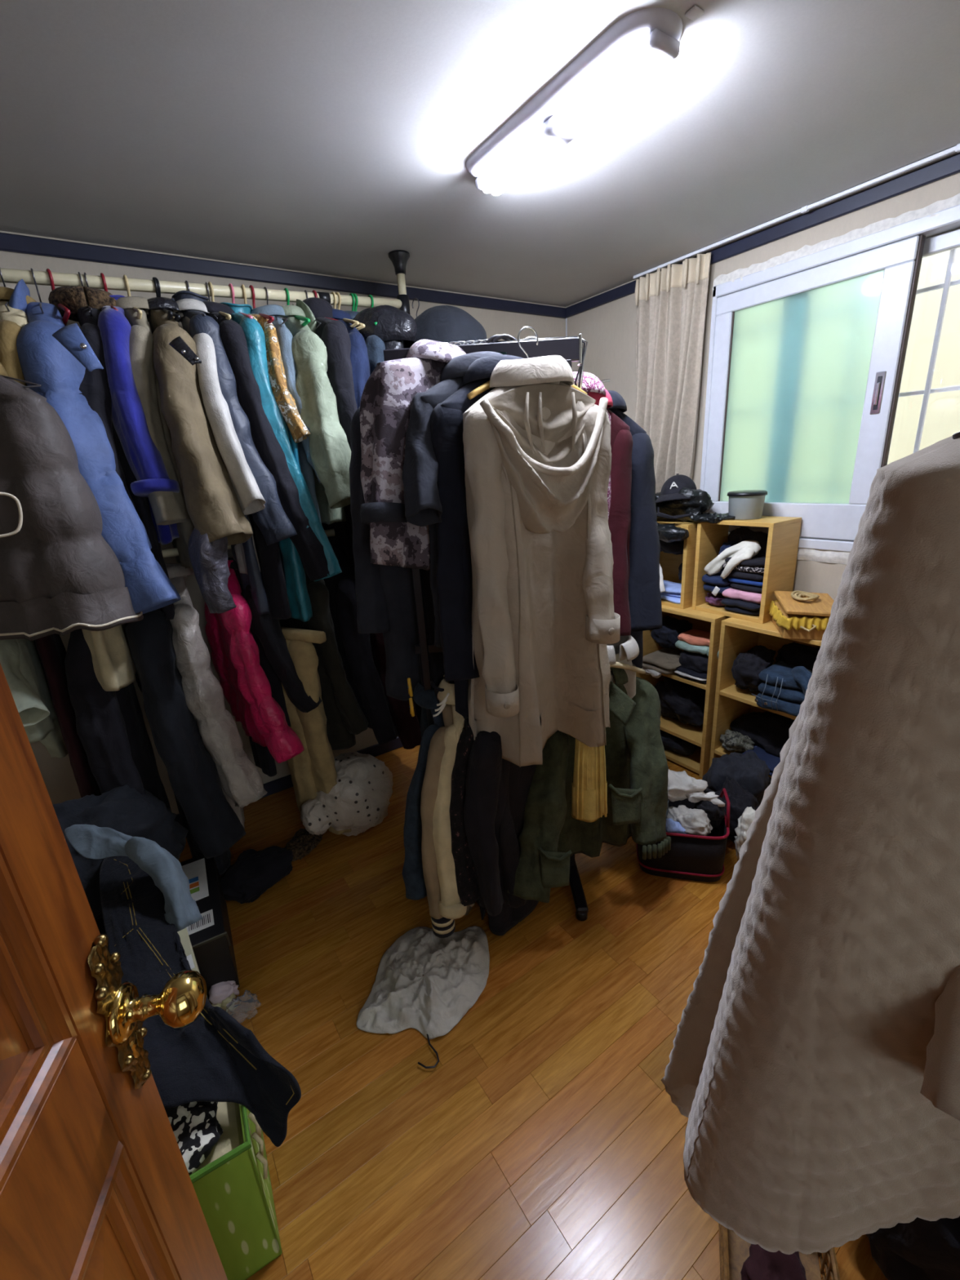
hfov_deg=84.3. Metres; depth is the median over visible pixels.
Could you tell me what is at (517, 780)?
coat
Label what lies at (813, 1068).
coat
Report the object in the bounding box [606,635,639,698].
knit sweater
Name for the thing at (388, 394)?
coat
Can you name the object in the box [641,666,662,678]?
sock
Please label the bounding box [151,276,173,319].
clothes hanger
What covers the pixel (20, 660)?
clothing
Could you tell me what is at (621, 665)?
clothes hanger
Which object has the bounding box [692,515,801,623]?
shelf
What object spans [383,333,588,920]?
rack
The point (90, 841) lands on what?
sweater
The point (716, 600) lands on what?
scarf
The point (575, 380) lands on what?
wire hanger
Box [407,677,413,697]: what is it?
peg
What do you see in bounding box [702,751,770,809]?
garment
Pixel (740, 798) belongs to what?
garment
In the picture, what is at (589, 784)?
skirt
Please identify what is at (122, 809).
clothing
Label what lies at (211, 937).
carton
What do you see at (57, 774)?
wall
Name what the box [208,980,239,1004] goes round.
crumpled paper
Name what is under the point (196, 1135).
scarf
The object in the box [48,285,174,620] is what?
coat
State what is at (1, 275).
clothes hanger
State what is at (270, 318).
clothes hanger
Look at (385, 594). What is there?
coat
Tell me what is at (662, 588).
shirt
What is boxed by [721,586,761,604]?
sweater
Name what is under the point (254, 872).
cloth
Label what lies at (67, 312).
clothes hanger
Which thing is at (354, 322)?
clothes hanger
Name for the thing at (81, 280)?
clothes hanger
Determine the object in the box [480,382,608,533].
hood
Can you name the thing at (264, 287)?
clothes hanger
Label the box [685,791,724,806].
blouse
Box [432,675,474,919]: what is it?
blouse
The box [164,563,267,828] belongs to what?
coat
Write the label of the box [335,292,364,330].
clothes hanger
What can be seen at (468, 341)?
clothes hanger
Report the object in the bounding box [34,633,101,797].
clothing
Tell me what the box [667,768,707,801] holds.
blouse
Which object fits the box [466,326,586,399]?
clothes hanger
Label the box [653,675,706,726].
pile
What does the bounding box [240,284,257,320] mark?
clothes hanger
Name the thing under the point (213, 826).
overcoat
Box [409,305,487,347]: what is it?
hat
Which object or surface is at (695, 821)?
shirt
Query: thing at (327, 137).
ceiling
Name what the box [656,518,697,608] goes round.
cube
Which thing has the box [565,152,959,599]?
wall
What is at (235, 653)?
puffer jacket
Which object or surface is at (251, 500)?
coat
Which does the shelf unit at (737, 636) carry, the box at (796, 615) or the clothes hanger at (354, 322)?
the box at (796, 615)
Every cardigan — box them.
[250,304,320,520]
[463,730,518,935]
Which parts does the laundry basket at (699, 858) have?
handle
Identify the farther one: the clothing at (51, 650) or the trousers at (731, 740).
the trousers at (731, 740)
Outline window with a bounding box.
[699,204,959,552]
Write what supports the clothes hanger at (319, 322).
hanging from the rail at (399, 258)
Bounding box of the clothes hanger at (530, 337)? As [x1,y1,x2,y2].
[524,336,538,339]
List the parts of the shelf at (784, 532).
panel, panel, panel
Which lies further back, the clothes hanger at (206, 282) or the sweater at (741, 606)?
the sweater at (741, 606)
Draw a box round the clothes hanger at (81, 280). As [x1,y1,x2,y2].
[78,271,93,315]
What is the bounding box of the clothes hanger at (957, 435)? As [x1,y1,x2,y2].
[952,431,959,439]
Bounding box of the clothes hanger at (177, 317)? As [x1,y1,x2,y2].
[155,277,180,321]
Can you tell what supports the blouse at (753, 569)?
on the shirt at (746, 584)
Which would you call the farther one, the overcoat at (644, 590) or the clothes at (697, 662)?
the clothes at (697, 662)
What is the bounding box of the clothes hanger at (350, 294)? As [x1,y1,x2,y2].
[349,293,377,325]
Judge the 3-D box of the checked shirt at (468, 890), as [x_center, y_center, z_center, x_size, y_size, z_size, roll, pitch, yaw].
[0.011,0.502,1.836,0.171,0.806,0.613,-1,18,8]
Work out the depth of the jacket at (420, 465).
1.38 m
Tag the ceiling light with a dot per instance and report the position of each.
(616, 66)
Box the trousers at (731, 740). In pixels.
[719,728,755,751]
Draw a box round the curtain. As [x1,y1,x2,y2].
[634,252,711,493]
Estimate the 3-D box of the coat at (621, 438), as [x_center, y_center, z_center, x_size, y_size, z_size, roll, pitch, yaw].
[0.277,-0.296,1.797,0.475,1.008,0.241,0,19,12]
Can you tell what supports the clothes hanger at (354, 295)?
hanging from the rail at (399, 258)
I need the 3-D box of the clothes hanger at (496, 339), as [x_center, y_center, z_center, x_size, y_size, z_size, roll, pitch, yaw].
[0.070,-0.773,1.464,0.094,0.125,0.010,-6,18,-6]
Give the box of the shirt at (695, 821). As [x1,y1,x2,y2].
[666,804,712,835]
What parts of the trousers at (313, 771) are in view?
trouser leg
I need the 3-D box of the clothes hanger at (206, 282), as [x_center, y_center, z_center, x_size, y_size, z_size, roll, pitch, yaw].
[-0.913,-1.127,1.799,0.004,0.147,0.342,-12,20,-25]
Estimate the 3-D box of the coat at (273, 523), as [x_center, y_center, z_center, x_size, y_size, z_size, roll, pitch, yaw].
[-0.918,-0.633,1.911,0.633,1.063,0.164,14,25,43]
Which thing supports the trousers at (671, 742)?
on the shelf unit at (700, 736)
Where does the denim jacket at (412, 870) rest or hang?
hanging from the rack
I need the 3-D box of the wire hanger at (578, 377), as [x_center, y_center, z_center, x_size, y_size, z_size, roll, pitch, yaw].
[0.281,-0.736,1.491,0.066,0.199,0.017,-8,19,-14]
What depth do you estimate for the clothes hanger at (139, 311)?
1.64 m
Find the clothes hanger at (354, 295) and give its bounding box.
[353,293,358,311]
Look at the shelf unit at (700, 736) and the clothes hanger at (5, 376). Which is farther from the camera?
the shelf unit at (700, 736)
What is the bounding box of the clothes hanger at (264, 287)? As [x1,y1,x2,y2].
[263,286,287,324]
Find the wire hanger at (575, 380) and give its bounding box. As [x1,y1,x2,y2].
[574,364,580,385]
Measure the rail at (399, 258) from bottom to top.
2.310 m
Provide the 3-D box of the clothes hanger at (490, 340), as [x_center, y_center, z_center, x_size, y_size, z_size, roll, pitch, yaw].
[0.054,-0.772,1.464,0.094,0.125,0.010,-6,18,-6]
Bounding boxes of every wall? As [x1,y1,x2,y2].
[0,231,565,814]
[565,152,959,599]
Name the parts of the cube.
panel, panel, panel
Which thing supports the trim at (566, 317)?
attached to the wall at (609, 329)
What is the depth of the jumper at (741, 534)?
2.31 m
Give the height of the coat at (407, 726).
0.880 m
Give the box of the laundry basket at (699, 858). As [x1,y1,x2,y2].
[635,787,730,881]
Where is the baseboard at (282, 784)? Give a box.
[173,736,403,826]
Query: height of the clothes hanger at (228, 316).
0.153 m
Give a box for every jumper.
[704,540,760,578]
[728,526,768,556]
[729,711,794,757]
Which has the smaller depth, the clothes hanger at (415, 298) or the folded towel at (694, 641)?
the clothes hanger at (415, 298)
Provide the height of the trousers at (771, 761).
0.050 m
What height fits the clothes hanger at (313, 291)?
0.153 m
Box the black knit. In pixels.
[693,788,724,827]
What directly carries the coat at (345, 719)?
hanging from the rail at (399, 258)
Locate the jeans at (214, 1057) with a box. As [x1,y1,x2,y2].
[99,855,301,1146]
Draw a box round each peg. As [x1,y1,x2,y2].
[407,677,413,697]
[408,697,414,716]
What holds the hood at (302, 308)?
attached to the padded jacket at (330, 451)
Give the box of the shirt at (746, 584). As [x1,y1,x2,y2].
[727,576,763,592]
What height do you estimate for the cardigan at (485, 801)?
0.839 m
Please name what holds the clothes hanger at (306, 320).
hanging from the rail at (399, 258)
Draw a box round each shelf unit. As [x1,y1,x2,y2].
[635,604,730,777]
[709,617,821,777]
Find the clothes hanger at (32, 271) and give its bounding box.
[31,268,44,313]
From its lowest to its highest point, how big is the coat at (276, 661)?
0.710 m
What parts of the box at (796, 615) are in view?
lid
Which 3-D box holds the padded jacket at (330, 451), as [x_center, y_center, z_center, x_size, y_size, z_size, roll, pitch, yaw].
[-0.652,-0.843,1.994,0.194,0.783,0.713,-15,21,-31]
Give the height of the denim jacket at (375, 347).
0.863 m
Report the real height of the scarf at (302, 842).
0.063 m
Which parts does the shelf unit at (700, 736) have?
panel, panel, panel, panel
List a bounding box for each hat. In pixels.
[351,305,417,349]
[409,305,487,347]
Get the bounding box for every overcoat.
[124,608,245,875]
[607,390,662,668]
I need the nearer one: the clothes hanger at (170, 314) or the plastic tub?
the clothes hanger at (170, 314)
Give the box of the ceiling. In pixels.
[0,0,959,306]
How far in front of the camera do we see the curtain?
2.47 m
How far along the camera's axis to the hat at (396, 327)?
1.93 m
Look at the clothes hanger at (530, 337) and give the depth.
1.45 m
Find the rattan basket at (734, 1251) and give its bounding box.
[718,1222,839,1279]
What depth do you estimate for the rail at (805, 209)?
1.88 m
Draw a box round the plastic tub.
[727,489,767,519]
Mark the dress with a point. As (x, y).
(297, 429)
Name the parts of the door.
panel, rail, panel, knob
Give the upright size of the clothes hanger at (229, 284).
0.153 m
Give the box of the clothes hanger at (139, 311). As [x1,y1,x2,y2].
[123,275,142,319]
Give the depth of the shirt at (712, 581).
2.36 m
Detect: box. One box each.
[187,1102,281,1279]
[768,590,834,639]
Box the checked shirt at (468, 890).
[448,718,485,919]
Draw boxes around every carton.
[95,854,239,1000]
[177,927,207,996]
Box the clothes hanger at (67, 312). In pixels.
[45,268,71,325]
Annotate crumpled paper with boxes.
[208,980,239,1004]
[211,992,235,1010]
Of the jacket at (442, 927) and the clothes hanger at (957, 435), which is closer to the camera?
the clothes hanger at (957, 435)
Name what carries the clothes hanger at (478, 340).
hanging from the rack
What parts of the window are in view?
pane, handle lever, handle plate, pane, sash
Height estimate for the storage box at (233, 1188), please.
0.352 m
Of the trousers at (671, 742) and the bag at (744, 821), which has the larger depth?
the trousers at (671, 742)
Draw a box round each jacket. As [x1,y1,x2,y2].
[0,362,143,640]
[97,294,179,545]
[142,297,253,613]
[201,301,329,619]
[204,560,304,763]
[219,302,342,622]
[277,298,351,524]
[345,311,385,375]
[402,351,502,647]
[402,681,453,900]
[420,680,471,937]
[506,666,671,902]
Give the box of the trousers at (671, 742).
[659,729,697,755]
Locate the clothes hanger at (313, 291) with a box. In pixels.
[311,289,338,320]
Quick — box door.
[0,663,227,1279]
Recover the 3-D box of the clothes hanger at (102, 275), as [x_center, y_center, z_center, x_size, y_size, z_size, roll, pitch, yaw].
[-1.155,-1.051,1.650,0.010,0.153,0.404,-15,21,-31]
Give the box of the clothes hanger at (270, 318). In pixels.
[248,284,274,323]
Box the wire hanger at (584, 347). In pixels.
[577,340,585,387]
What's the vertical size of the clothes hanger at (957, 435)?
0.147 m
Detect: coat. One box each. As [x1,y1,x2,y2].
[0,286,136,691]
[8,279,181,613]
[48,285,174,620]
[64,628,171,812]
[115,296,194,568]
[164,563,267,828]
[171,290,297,615]
[173,298,266,574]
[227,557,321,726]
[280,570,368,750]
[302,297,357,571]
[323,544,399,744]
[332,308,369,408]
[349,406,421,700]
[360,339,466,570]
[369,632,421,749]
[430,354,524,718]
[462,355,620,767]
[497,758,538,922]
[587,388,633,635]
[661,435,959,1254]
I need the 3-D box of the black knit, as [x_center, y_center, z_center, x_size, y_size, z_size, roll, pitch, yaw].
[0.863,0.628,1.990,0.110,0.118,0.151,0,19,11]
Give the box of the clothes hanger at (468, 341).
[462,340,477,344]
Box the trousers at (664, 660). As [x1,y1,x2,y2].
[642,648,682,674]
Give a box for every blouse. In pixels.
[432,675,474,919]
[572,371,610,517]
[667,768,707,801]
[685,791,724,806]
[721,555,765,581]
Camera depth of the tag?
2.35 m
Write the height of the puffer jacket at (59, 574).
0.722 m
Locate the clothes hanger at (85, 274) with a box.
[84,272,92,315]
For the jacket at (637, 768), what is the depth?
1.78 m
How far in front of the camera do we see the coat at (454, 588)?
1.44 m
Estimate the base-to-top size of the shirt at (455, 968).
0.081 m
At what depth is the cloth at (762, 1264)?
0.98 m
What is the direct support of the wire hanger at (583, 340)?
hanging from the rack
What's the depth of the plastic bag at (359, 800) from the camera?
2.18 m
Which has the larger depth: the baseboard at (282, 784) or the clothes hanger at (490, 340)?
the baseboard at (282, 784)
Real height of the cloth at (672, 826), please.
0.047 m
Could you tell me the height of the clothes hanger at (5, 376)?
0.147 m
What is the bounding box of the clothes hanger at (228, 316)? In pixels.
[208,281,231,319]
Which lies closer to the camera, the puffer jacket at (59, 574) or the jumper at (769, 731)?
the puffer jacket at (59, 574)
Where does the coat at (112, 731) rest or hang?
hanging from the rail at (399, 258)
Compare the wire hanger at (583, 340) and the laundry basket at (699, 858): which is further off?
the laundry basket at (699, 858)
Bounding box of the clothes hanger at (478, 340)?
[470,339,485,344]
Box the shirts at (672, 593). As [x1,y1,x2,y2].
[660,579,681,604]
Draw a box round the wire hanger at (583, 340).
[579,338,587,389]
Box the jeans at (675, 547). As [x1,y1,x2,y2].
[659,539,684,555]
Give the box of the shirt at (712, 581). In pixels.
[702,570,732,594]
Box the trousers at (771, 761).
[742,746,780,776]
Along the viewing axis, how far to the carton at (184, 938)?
1.40 m
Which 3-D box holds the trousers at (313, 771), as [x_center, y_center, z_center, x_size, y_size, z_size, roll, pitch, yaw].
[-0.685,0.385,2.118,0.318,0.894,0.123,2,19,15]
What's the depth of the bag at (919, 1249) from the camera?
0.88 m
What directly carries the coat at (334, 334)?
hanging from the clothes hanger at (313, 291)
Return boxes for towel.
[675,629,719,658]
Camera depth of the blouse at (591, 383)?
1.55 m
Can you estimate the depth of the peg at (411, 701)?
1.55 m
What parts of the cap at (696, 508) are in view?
baseball cap, crown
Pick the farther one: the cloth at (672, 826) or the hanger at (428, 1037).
the cloth at (672, 826)
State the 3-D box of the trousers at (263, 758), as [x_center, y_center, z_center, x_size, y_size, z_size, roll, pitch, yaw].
[-0.941,0.129,2.136,0.081,0.858,0.259,-15,21,-31]
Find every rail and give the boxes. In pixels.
[0,249,410,557]
[633,143,959,279]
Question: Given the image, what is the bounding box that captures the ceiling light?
[466,4,704,195]
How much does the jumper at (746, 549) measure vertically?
0.162 m
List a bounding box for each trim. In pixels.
[0,232,566,318]
[565,152,959,317]
[565,317,567,336]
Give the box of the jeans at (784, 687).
[751,661,812,716]
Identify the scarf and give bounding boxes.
[164,1101,223,1175]
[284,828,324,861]
[705,592,726,605]
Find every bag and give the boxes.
[225,990,261,1023]
[300,751,393,835]
[733,806,755,859]
[866,1216,959,1279]
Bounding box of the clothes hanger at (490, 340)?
[485,334,511,342]
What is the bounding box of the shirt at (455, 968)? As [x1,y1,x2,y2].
[356,925,489,1039]
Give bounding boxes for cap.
[388,249,409,275]
[655,473,735,542]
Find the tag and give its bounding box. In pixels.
[711,586,719,595]
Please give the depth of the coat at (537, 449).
1.41 m
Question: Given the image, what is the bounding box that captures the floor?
[177,744,888,1279]
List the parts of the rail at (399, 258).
rail, rail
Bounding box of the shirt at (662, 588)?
[659,564,665,592]
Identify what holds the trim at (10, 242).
attached to the wall at (57, 774)
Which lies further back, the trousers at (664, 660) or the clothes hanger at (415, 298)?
the trousers at (664, 660)
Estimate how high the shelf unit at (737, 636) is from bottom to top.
0.800 m
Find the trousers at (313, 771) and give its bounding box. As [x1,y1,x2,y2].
[280,626,351,834]
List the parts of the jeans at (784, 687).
jean leg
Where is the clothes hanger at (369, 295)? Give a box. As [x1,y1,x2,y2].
[368,294,373,307]
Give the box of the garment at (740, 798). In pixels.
[712,776,758,843]
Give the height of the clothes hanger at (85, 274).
0.147 m
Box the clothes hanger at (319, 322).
[304,289,320,329]
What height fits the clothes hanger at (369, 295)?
0.153 m
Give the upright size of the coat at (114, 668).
1.156 m
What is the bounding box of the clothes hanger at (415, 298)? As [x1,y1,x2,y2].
[412,297,419,317]
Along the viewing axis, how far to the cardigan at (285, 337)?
1.82 m
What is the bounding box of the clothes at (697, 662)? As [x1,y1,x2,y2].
[679,650,708,673]
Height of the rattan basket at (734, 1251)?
0.106 m
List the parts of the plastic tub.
lid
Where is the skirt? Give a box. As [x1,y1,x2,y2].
[571,738,607,822]
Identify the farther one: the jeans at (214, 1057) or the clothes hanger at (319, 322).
the clothes hanger at (319, 322)
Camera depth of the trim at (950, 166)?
1.91 m
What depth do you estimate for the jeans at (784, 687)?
2.13 m
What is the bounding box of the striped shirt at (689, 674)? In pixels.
[673,665,706,683]
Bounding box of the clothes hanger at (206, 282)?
[205,282,217,321]
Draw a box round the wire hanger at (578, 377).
[576,342,582,386]
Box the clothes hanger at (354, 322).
[330,291,359,327]
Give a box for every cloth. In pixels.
[220,845,293,903]
[665,817,688,834]
[740,1243,806,1279]
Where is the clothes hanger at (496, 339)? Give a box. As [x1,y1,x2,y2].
[491,333,516,342]
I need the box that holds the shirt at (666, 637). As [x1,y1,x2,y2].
[650,615,692,648]
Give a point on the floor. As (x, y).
(544, 1140)
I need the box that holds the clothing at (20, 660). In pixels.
[0,638,68,758]
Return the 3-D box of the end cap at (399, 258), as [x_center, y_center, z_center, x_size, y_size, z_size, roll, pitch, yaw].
[-0.319,-1.495,2.112,0.084,0.070,0.084,-15,21,-31]
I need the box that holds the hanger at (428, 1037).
[417,1034,439,1068]
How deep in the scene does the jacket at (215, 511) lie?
1.57 m
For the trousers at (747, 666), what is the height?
0.200 m
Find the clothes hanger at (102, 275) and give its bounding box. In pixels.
[100,272,117,310]
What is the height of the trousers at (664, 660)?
0.069 m
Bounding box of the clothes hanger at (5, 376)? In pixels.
[0,374,41,387]
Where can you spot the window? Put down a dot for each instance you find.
(831, 367)
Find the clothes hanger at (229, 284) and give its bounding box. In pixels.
[228,283,253,319]
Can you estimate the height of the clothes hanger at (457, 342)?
0.114 m
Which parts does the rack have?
post, post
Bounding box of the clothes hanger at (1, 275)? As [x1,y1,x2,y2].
[0,269,9,311]
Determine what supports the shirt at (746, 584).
on the sweater at (732, 593)
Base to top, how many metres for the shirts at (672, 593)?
0.068 m
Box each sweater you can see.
[63,824,203,931]
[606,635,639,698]
[720,597,760,615]
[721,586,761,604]
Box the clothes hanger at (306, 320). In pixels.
[283,288,310,326]
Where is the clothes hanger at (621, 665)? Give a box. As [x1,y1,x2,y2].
[609,662,645,674]
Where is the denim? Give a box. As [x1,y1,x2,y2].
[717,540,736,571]
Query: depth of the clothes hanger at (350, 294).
2.03 m
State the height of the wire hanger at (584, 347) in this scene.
0.211 m
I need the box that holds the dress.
[251,314,311,471]
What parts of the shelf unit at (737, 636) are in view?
panel, panel, panel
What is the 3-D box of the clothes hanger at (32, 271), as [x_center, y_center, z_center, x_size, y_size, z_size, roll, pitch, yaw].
[-1.297,-1.008,1.562,0.004,0.147,0.401,-15,21,-31]
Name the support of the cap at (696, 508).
on the cube
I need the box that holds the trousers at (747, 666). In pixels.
[731,644,775,691]
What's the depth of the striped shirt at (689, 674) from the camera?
2.49 m
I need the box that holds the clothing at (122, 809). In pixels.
[52,784,188,921]
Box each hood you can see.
[8,279,30,313]
[292,298,316,333]
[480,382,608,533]
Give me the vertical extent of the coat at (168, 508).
0.839 m
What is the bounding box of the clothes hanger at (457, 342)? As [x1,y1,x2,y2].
[453,341,469,345]
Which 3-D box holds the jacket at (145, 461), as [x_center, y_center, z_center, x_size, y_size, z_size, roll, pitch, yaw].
[-1.135,-0.703,1.750,0.137,0.747,0.651,-15,21,-31]
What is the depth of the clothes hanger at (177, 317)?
1.67 m
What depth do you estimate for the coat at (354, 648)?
2.14 m

